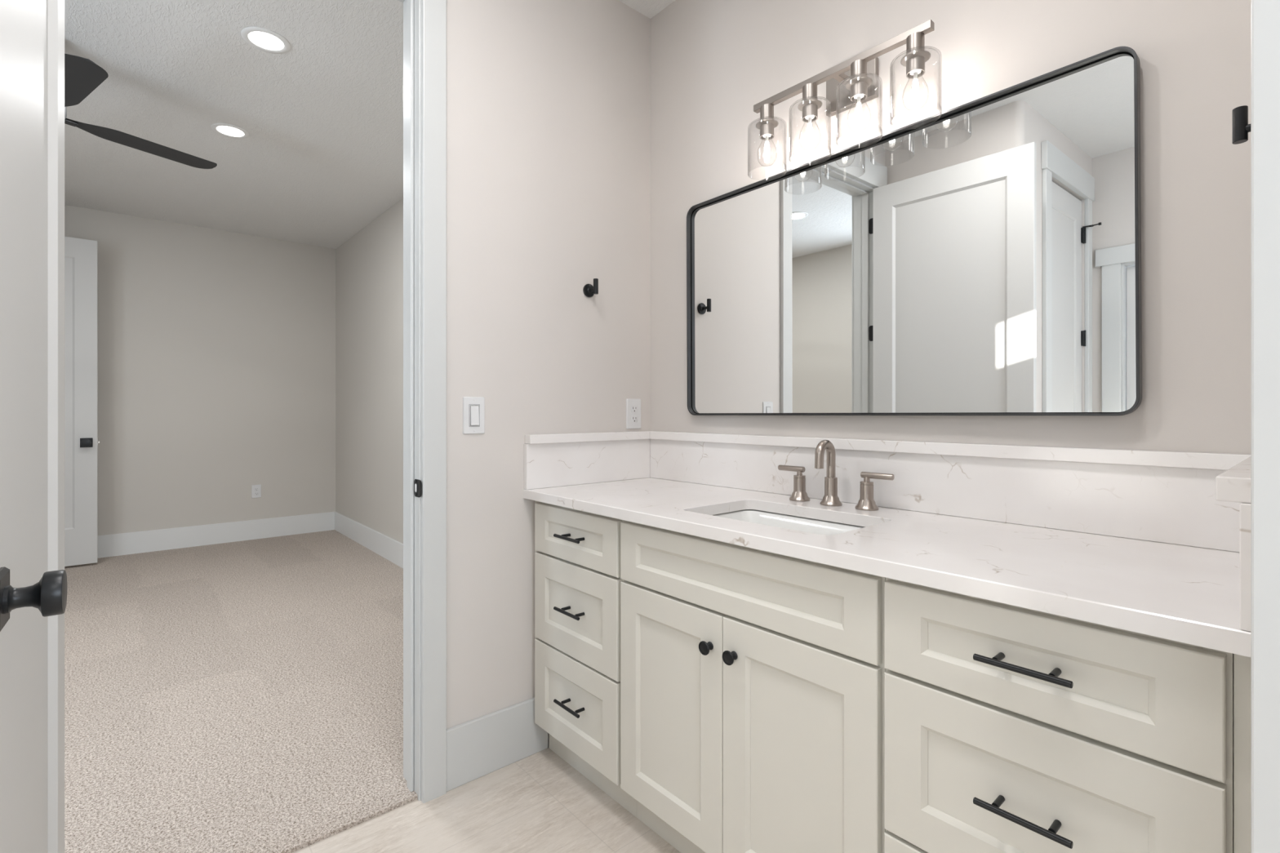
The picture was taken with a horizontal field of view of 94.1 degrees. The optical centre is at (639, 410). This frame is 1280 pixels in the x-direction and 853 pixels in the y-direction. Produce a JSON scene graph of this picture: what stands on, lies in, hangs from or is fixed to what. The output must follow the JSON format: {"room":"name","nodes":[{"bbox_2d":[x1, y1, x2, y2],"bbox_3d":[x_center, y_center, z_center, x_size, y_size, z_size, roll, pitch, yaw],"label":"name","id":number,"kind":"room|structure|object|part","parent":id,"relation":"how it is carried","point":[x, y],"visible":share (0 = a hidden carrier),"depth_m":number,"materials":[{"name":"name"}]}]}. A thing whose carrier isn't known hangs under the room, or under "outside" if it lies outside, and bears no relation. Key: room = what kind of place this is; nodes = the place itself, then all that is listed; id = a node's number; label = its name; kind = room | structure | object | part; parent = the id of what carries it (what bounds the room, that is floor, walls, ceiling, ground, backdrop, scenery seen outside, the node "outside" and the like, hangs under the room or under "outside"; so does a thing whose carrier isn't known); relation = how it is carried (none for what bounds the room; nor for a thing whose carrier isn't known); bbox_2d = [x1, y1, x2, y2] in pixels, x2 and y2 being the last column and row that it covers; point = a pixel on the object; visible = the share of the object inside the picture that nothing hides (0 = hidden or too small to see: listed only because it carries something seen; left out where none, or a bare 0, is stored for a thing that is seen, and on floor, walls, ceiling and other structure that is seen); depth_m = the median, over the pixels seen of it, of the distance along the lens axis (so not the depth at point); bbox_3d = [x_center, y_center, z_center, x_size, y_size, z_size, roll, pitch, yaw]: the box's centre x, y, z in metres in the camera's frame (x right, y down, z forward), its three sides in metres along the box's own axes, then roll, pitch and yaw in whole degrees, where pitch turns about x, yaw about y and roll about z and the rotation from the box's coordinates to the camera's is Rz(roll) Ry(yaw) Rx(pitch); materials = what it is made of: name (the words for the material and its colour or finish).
{"room":"bathroom","nodes":[
{"label":"bathroom","id":0,"kind":"room"},
{"bbox_2d":[64,204,335,535],"bbox_3d":[-4.269,-0.196,4.648,3.770,2.722,0.100,0,0,-41],"label":"wall","id":1,"kind":"structure","parent":0,"point":[216,348],"depth_m":5.08,"materials":[{"name":"grey paint"}]},
{"bbox_2d":[97,511,334,558],"bbox_3d":[-3.872,1.065,4.916,2.502,0.184,0.014,0,0,-41],"label":"baseboard","id":2,"kind":"structure","parent":1,"relation":"attached to","point":[139,542],"depth_m":5.08,"materials":[{"name":"white paint"}]},
{"bbox_2d":[251,484,261,497],"bbox_3d":[-3.419,0.721,5.313,0.072,0.116,0.007,0,0,-41],"label":"wall outlet","id":3,"kind":"object","parent":1,"relation":"attached to","point":[255,489],"visible":1,"depth_m":5.31,"materials":[{"name":"white plastic"}]},
{"bbox_2d":[64,529,417,852],"bbox_3d":[-2.789,1.155,2.896,3.510,0.020,4.483,0,0,-41],"label":"carpet","id":4,"kind":"object","parent":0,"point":[245,696],"visible":0.75,"depth_m":2.39,"materials":[{"name":"beige carpet"}]},
{"bbox_2d":[64,0,675,248],"bbox_3d":[-1.384,-1.607,1.990,4.650,0.100,7.895,0,0,-41],"label":"ceiling","id":5,"kind":"structure","parent":0,"point":[321,159],"depth_m":3.12,"materials":[{"name":"white paint"}]},
{"bbox_2d":[64,53,217,168],"bbox_3d":[-2.486,-1.374,2.466,0.940,0.364,1.000,0,0,-13],"label":"ceiling fan","id":6,"kind":"object","parent":5,"relation":"hanging from","point":[82,76],"visible":0.41,"depth_m":2.53,"materials":[{"name":"black"}]},
{"bbox_3d":[-2.187,-1.237,2.266,0.575,0.012,0.138,0,0,34],"label":"blade","id":7,"kind":"part","parent":6,"relation":"part of","materials":[{"name":"black"}]},
{"bbox_3d":[-2.307,-1.237,2.780,0.138,0.012,0.575,0,0,29],"label":"blade","id":8,"kind":"part","parent":6,"relation":"part of","materials":[{"name":"black"}]},
{"bbox_2d":[210,123,249,138],"bbox_3d":[-2.278,-1.554,3.315,0.178,0.006,0.178,0,0,-41],"label":"recessed light","id":9,"kind":"object","parent":5,"relation":"in","point":[224,129],"visible":1,"depth_m":3.31,"materials":[{"name":"white"}]},
{"bbox_2d":[240,26,290,53],"bbox_3d":[-1.571,-1.554,2.505,0.178,0.006,0.178,0,0,-41],"label":"recessed light","id":10,"kind":"object","parent":5,"relation":"in","point":[264,39],"visible":1,"depth_m":2.50,"materials":[{"name":"white"}]},
{"bbox_2d":[293,745,680,852],"bbox_3d":[-1.384,1.201,1.990,4.650,0.088,7.895,0,0,-41],"label":"floor","id":11,"kind":"structure","parent":0,"point":[538,802],"depth_m":1.68,"materials":[{"name":"tile"}]},
{"bbox_2d":[534,500,636,817],"bbox_3d":[-0.022,0.725,1.996,0.577,0.864,0.476,0,0,-41],"label":"base cabinet","id":12,"kind":"object","parent":11,"relation":"on","point":[577,553],"visible":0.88,"depth_m":1.80,"materials":[{"name":"white paint"}]},
{"bbox_3d":[-0.209,0.897,1.804,0.043,0.010,0.128,0,0,-41],"label":"drawer pull","id":13,"kind":"part","parent":12,"relation":"part of","materials":[{"name":"black metal"}]},
{"bbox_3d":[-0.209,0.611,1.804,0.043,0.010,0.128,0,0,-41],"label":"drawer pull","id":14,"kind":"part","parent":12,"relation":"part of","materials":[{"name":"black metal"}]},
{"bbox_3d":[-0.209,0.386,1.804,0.043,0.010,0.128,0,0,-41],"label":"drawer pull","id":15,"kind":"part","parent":12,"relation":"part of","materials":[{"name":"black metal"}]},
{"bbox_3d":[-0.201,0.902,1.827,0.017,0.281,0.440,0,0,-41],"label":"drawer","id":16,"kind":"part","parent":12,"relation":"part of","materials":[{"name":"white paint"}]},
{"bbox_3d":[-0.201,0.614,1.827,0.017,0.282,0.440,0,0,-41],"label":"drawer","id":17,"kind":"part","parent":12,"relation":"part of","materials":[{"name":"white paint"}]},
{"bbox_3d":[-0.201,0.387,1.827,0.017,0.157,0.440,0,0,-41],"label":"drawer","id":18,"kind":"part","parent":12,"relation":"part of","materials":[{"name":"white paint"}]},
{"bbox_2d":[620,509,885,852],"bbox_3d":[0.384,0.725,1.534,0.567,0.864,0.754,0,0,-41],"label":"base cabinet","id":19,"kind":"object","parent":11,"relation":"on","point":[752,680],"visible":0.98,"depth_m":1.31,"materials":[{"name":"white paint"}]},
{"bbox_3d":[0.073,0.758,1.510,0.017,0.570,0.369,0,0,-41],"label":"cabinet door","id":20,"kind":"part","parent":19,"relation":"part of","materials":[{"name":"white paint"}]},
{"bbox_3d":[0.155,0.550,1.384,0.025,0.032,0.032,0,0,-41],"label":"cabinet knob","id":21,"kind":"part","parent":19,"relation":"part of","materials":[{"name":"black metal"}]},
{"bbox_3d":[0.202,0.550,1.329,0.025,0.032,0.032,0,0,-41],"label":"cabinet knob","id":22,"kind":"part","parent":19,"relation":"part of","materials":[{"name":"black metal"}]},
{"bbox_3d":[0.195,0.387,1.370,0.017,0.157,0.742,0,0,-41],"label":"false drawer","id":23,"kind":"part","parent":19,"relation":"part of","materials":[{"name":"white paint"}]},
{"bbox_3d":[0.317,0.758,1.229,0.017,0.570,0.371,0,0,-41],"label":"cabinet door","id":24,"kind":"part","parent":19,"relation":"part of","materials":[{"name":"white paint"}]},
{"bbox_2d":[523,477,1250,657],"bbox_3d":[0.387,0.278,1.533,0.571,0.030,1.715,0,0,-41],"label":"countertop","id":25,"kind":"structure","parent":19,"relation":"on","point":[1181,593],"depth_m":1.09,"materials":[{"name":"white stone"}]},
{"bbox_2d":[524,431,649,489],"bbox_3d":[-0.170,0.172,2.161,0.550,0.182,0.035,0,0,-41],"label":"side splash","id":26,"kind":"object","parent":25,"relation":"on","point":[556,460],"visible":1,"depth_m":2.13,"materials":[{"name":"white stone"}]},
{"bbox_2d":[712,510,864,535],"bbox_3d":[0.361,0.373,1.514,0.331,0.152,0.484,0,0,-41],"label":"sink","id":27,"kind":"object","parent":25,"relation":"in","point":[769,518],"visible":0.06,"depth_m":1.67,"materials":[{"name":"white ceramic"}]},
{"bbox_2d":[777,440,894,511],"bbox_3d":[0.519,0.172,1.657,0.109,0.182,0.357,0,0,-41],"label":"faucet","id":28,"kind":"object","parent":25,"relation":"on","point":[866,502],"visible":1,"depth_m":1.65,"materials":[{"name":"silver metal"}]},
{"bbox_3d":[0.450,0.173,1.774,0.016,0.016,0.088,0,0,-41],"label":"lever","id":29,"kind":"part","parent":28,"relation":"part of","materials":[{"name":"silver metal"}]},
{"bbox_3d":[0.469,0.230,1.752,0.059,0.067,0.059,0,0,-41],"label":"lever handle","id":30,"kind":"part","parent":28,"relation":"part of","materials":[{"name":"silver metal"}]},
{"bbox_3d":[0.511,0.137,1.647,0.084,0.113,0.024,0,0,-41],"label":"spout","id":31,"kind":"part","parent":28,"relation":"part of","materials":[{"name":"silver metal"}]},
{"bbox_3d":[0.534,0.225,1.667,0.059,0.077,0.059,0,0,-41],"label":"spout","id":32,"kind":"part","parent":28,"relation":"part of","materials":[{"name":"silver metal"}]},
{"bbox_3d":[0.607,0.230,1.594,0.059,0.067,0.059,0,0,-41],"label":"lever handle","id":33,"kind":"part","parent":28,"relation":"part of","materials":[{"name":"silver metal"}]},
{"bbox_3d":[0.626,0.173,1.572,0.016,0.016,0.088,0,0,-41],"label":"lever","id":34,"kind":"part","parent":28,"relation":"part of","materials":[{"name":"silver metal"}]},
{"bbox_2d":[1215,456,1250,631],"bbox_3d":[0.927,0.172,0.894,0.550,0.182,0.044,0,0,-41],"label":"side splash","id":35,"kind":"object","parent":25,"relation":"on","point":[1233,485],"visible":0.32,"depth_m":0.71,"materials":[{"name":"white stone"}]},
{"bbox_2d":[884,577,1250,852],"bbox_3d":[0.786,0.725,1.063,0.577,0.864,0.483,0,0,-41],"label":"base cabinet","id":36,"kind":"object","parent":11,"relation":"on","point":[1008,728],"visible":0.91,"depth_m":0.88,"materials":[{"name":"white paint"}]},
{"bbox_3d":[0.590,0.902,0.914,0.017,0.281,0.440,0,0,-41],"label":"drawer","id":37,"kind":"part","parent":36,"relation":"part of","materials":[{"name":"white paint"}]},
{"bbox_3d":[0.578,0.611,0.896,0.043,0.010,0.128,0,0,-41],"label":"drawer pull","id":38,"kind":"part","parent":36,"relation":"part of","materials":[{"name":"black metal"}]},
{"bbox_3d":[0.578,0.386,0.896,0.043,0.010,0.128,0,0,-41],"label":"drawer pull","id":39,"kind":"part","parent":36,"relation":"part of","materials":[{"name":"black metal"}]},
{"bbox_3d":[0.590,0.614,0.914,0.017,0.282,0.440,0,0,-41],"label":"drawer","id":40,"kind":"part","parent":36,"relation":"part of","materials":[{"name":"white paint"}]},
{"bbox_3d":[0.590,0.387,0.914,0.017,0.157,0.440,0,0,-41],"label":"drawer","id":41,"kind":"part","parent":36,"relation":"part of","materials":[{"name":"white paint"}]},
{"bbox_3d":[0.762,0.667,0.743,0.019,0.746,0.030,0,0,-41],"label":"filler panel","id":42,"kind":"part","parent":36,"relation":"part of","materials":[{"name":"white paint"}]},
{"bbox_2d":[446,0,650,745],"bbox_3d":[-1.335,-0.196,1.262,3.770,2.722,0.130,0,0,-41],"label":"wall","id":43,"kind":"structure","parent":0,"point":[548,101],"depth_m":1.99,"materials":[{"name":"grey paint"}]},
{"bbox_2d":[0,0,66,852],"bbox_3d":[-0.989,-0.063,0.951,0.158,2.422,0.798,0,0,-39],"label":"door","id":44,"kind":"structure","parent":43,"relation":"in","point":[33,576],"depth_m":0.99,"materials":[{"name":"grey paint"}]},
{"bbox_3d":[-0.777,0.231,0.723,0.008,0.068,0.068,0,0,-39],"label":"knob","id":45,"kind":"part","parent":44,"relation":"part of","materials":[{"name":"black metal"}]},
{"bbox_3d":[-0.753,0.231,0.743,0.053,0.055,0.055,0,0,-39],"label":"knob","id":46,"kind":"part","parent":44,"relation":"part of","materials":[{"name":"black metal"}]},
{"bbox_2d":[397,0,446,803],"bbox_3d":[-0.998,-0.132,1.552,0.972,2.595,0.180,0,0,-41],"label":"door frame","id":47,"kind":"structure","parent":43,"relation":"attached to","point":[424,21],"depth_m":1.78,"materials":[{"name":"grey paint"}]},
{"bbox_3d":[-0.662,0.231,1.774,0.046,0.052,0.004,0,0,44],"label":"strike plate","id":48,"kind":"part","parent":47,"relation":"part of","materials":[{"name":"black metal"}]},
{"bbox_3d":[-0.617,-0.061,1.785,0.071,2.453,0.020,0,0,-41],"label":"casing","id":49,"kind":"part","parent":47,"relation":"part of","materials":[{"name":"grey paint"}]},
{"bbox_2d":[462,396,484,434],"bbox_3d":[-0.520,0.016,1.874,0.072,0.116,0.011,0,0,-41],"label":"light switch","id":50,"kind":"object","parent":43,"relation":"attached to","point":[473,407],"visible":1,"depth_m":1.87,"materials":[{"name":"white plastic"}]},
{"bbox_2d":[446,697,547,791],"bbox_3d":[-0.455,1.065,1.929,0.362,0.184,0.014,0,0,-41],"label":"baseboard","id":51,"kind":"structure","parent":43,"relation":"attached to","point":[477,748],"depth_m":1.90,"materials":[{"name":"grey paint"}]},
{"bbox_2d":[582,278,598,297],"bbox_3d":[-0.170,-0.442,2.149,0.048,0.060,0.054,0,0,-41],"label":"robe hook","id":52,"kind":"object","parent":43,"relation":"attached to","point":[589,291],"visible":1,"depth_m":2.15,"materials":[{"name":"black metal"}]},
{"bbox_3d":[-0.184,-0.436,2.165,0.048,0.048,0.012,0,0,-41],"label":"wall plate","id":53,"kind":"part","parent":52,"relation":"part of","materials":[{"name":"black metal"}]},
{"bbox_2d":[626,398,640,429],"bbox_3d":[-0.023,0.013,2.307,0.072,0.116,0.007,0,0,-41],"label":"wall outlet","id":54,"kind":"object","parent":43,"relation":"attached to","point":[633,406],"visible":1,"depth_m":2.30,"materials":[{"name":"white plastic"}]},
{"bbox_2d":[631,404,637,412],"bbox_3d":[-0.022,-0.007,2.306,0.034,0.028,0.002,0,0,-41],"label":"receptacle","id":55,"kind":"object","parent":54,"relation":"attached to","point":[633,407],"depth_m":2.30,"materials":[{"name":"grey plastic"}]},
{"bbox_2d":[631,415,637,422],"bbox_3d":[-0.022,0.032,2.306,0.034,0.028,0.002,0,0,-41],"label":"receptacle","id":56,"kind":"object","parent":54,"relation":"attached to","point":[633,418],"depth_m":2.30,"materials":[{"name":"grey plastic"}]},
{"bbox_2d":[335,0,1250,543],"bbox_3d":[-0.794,-0.196,3.395,0.158,2.722,6.345,0,0,-41],"label":"wall","id":57,"kind":"structure","parent":0,"point":[712,61],"depth_m":1.57,"materials":[{"name":"grey paint"}]},
{"bbox_2d":[334,511,403,568],"bbox_3d":[-1.502,1.065,4.082,0.014,0.184,4.351,0,0,-41],"label":"baseboard","id":58,"kind":"structure","parent":57,"relation":"attached to","point":[386,547],"depth_m":4.88,"materials":[{"name":"white paint"}]},
{"bbox_2d":[747,19,942,176],"bbox_3d":[0.550,-0.849,1.656,0.162,0.256,0.565,0,0,-41],"label":"vanity light","id":59,"kind":"object","parent":57,"relation":"attached to","point":[852,82],"visible":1,"depth_m":1.64,"materials":[{"name":"grey metal"}]},
{"bbox_3d":[0.386,-0.830,1.810,0.026,0.035,0.026,0,0,-41],"label":"bulb","id":60,"kind":"part","parent":59,"relation":"part of","materials":[{"name":"white glass"}]},
{"bbox_2d":[755,103,778,140],"bbox_3d":[0.386,-0.876,1.810,0.068,0.091,0.068,0,0,-41],"label":"socket","id":61,"kind":"object","parent":59,"relation":"attached to","point":[766,124],"depth_m":1.79,"materials":[{"name":"grey metal"}]},
{"bbox_3d":[0.386,-0.795,1.810,0.116,0.149,0.116,0,0,-41],"label":"lamp shade","id":62,"kind":"part","parent":59,"relation":"part of","materials":[{"name":"clear glass"}]},
{"bbox_2d":[797,83,822,122],"bbox_3d":[0.484,-0.876,1.697,0.068,0.091,0.068,0,0,-41],"label":"socket","id":63,"kind":"object","parent":59,"relation":"attached to","point":[810,104],"depth_m":1.68,"materials":[{"name":"grey metal"}]},
{"bbox_3d":[0.484,-0.795,1.697,0.116,0.149,0.116,0,0,-41],"label":"lamp shade","id":64,"kind":"part","parent":59,"relation":"part of","materials":[{"name":"clear glass"}]},
{"bbox_3d":[0.484,-0.830,1.697,0.026,0.035,0.026,0,0,-41],"label":"bulb","id":65,"kind":"part","parent":59,"relation":"part of","materials":[{"name":"white glass"}]},
{"bbox_3d":[0.569,-0.932,1.672,0.075,0.016,0.018,0,0,-41],"label":"arm","id":66,"kind":"part","parent":59,"relation":"part of","materials":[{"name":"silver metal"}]},
{"bbox_3d":[0.605,-0.923,1.703,0.020,0.108,0.153,0,0,-41],"label":"plate","id":67,"kind":"part","parent":59,"relation":"part of","materials":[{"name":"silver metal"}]},
{"bbox_3d":[0.582,-0.830,1.584,0.026,0.035,0.026,0,0,-41],"label":"bulb","id":68,"kind":"part","parent":59,"relation":"part of","materials":[{"name":"white glass"}]},
{"bbox_2d":[845,58,872,102],"bbox_3d":[0.582,-0.876,1.584,0.068,0.091,0.068,0,0,-41],"label":"socket","id":69,"kind":"object","parent":59,"relation":"attached to","point":[859,83],"depth_m":1.57,"materials":[{"name":"grey metal"}]},
{"bbox_3d":[0.582,-0.795,1.584,0.116,0.149,0.116,0,0,-41],"label":"lamp shade","id":70,"kind":"part","parent":59,"relation":"part of","materials":[{"name":"clear glass"}]},
{"bbox_2d":[900,31,930,78],"bbox_3d":[0.680,-0.876,1.471,0.068,0.091,0.068,0,0,-41],"label":"socket","id":71,"kind":"object","parent":59,"relation":"attached to","point":[914,60],"depth_m":1.46,"materials":[{"name":"grey metal"}]},
{"bbox_3d":[0.680,-0.830,1.471,0.026,0.035,0.026,0,0,-41],"label":"bulb","id":72,"kind":"part","parent":59,"relation":"part of","materials":[{"name":"white glass"}]},
{"bbox_3d":[0.680,-0.795,1.471,0.116,0.149,0.116,0,0,-41],"label":"lamp shade","id":73,"kind":"part","parent":59,"relation":"part of","materials":[{"name":"clear glass"}]},
{"bbox_2d":[686,46,1142,415],"bbox_3d":[0.595,-0.364,1.695,0.027,0.757,1.285,0,0,-40],"label":"mirror","id":74,"kind":"object","parent":57,"relation":"attached to","point":[983,255],"visible":1,"depth_m":1.50,"materials":[{"name":"black metal"}]},
{"bbox_2d":[648,431,1250,552],"bbox_3d":[0.590,0.172,1.709,0.034,0.182,1.715,0,0,-41],"label":"backsplash","id":75,"kind":"structure","parent":57,"relation":"attached to","point":[1162,496],"depth_m":1.40,"materials":[{"name":"white stone"}]},
{"bbox_3d":[-4.779,-0.206,3.282,1.009,2.702,1.294,0,0,-41],"label":"wall","id":76,"kind":"structure","parent":0,"visible":0},
{"bbox_2d":[64,235,99,566],"bbox_3d":[-4.330,-0.065,4.181,0.802,2.390,0.158,0,0,-41],"label":"door","id":77,"kind":"structure","parent":76,"relation":"in","point":[81,255],"depth_m":4.36,"materials":[{"name":"grey paint"}]},
{"bbox_3d":[-4.048,0.237,4.356,0.055,0.055,0.053,0,0,-41],"label":"knob","id":78,"kind":"part","parent":77,"relation":"part of","materials":[{"name":"black metal"}]},
{"bbox_3d":[-4.068,0.237,4.379,0.068,0.068,0.008,0,0,-41],"label":"knob","id":79,"kind":"part","parent":77,"relation":"part of","materials":[{"name":"black metal"}]},
{"bbox_3d":[1.263,-0.196,1.068,1.657,2.722,0.134,0,0,-41],"label":"wall","id":80,"kind":"structure","parent":0,"visible":0},
{"bbox_2d":[1231,105,1250,144],"bbox_3d":[0.970,-0.453,0.938,0.048,0.060,0.054,0,0,-41],"label":"robe hook","id":81,"kind":"object","parent":80,"relation":"attached to","point":[1241,127],"visible":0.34,"depth_m":0.95,"materials":[{"name":"black metal"}]},
{"bbox_3d":[0.970,-0.447,0.938,0.012,0.012,0.034,0,0,-41],"label":"stem","id":82,"kind":"part","parent":81,"relation":"part of","materials":[{"name":"black metal"}]},
{"bbox_2d":[1250,0,1279,852],"bbox_3d":[0.624,-0.200,0.508,0.044,2.714,0.141,0,0,-41],"label":"trim","id":83,"kind":"structure","parent":80,"relation":"attached to","point":[1264,14],"depth_m":0.54,"materials":[{"name":"grey paint"}]}
]}

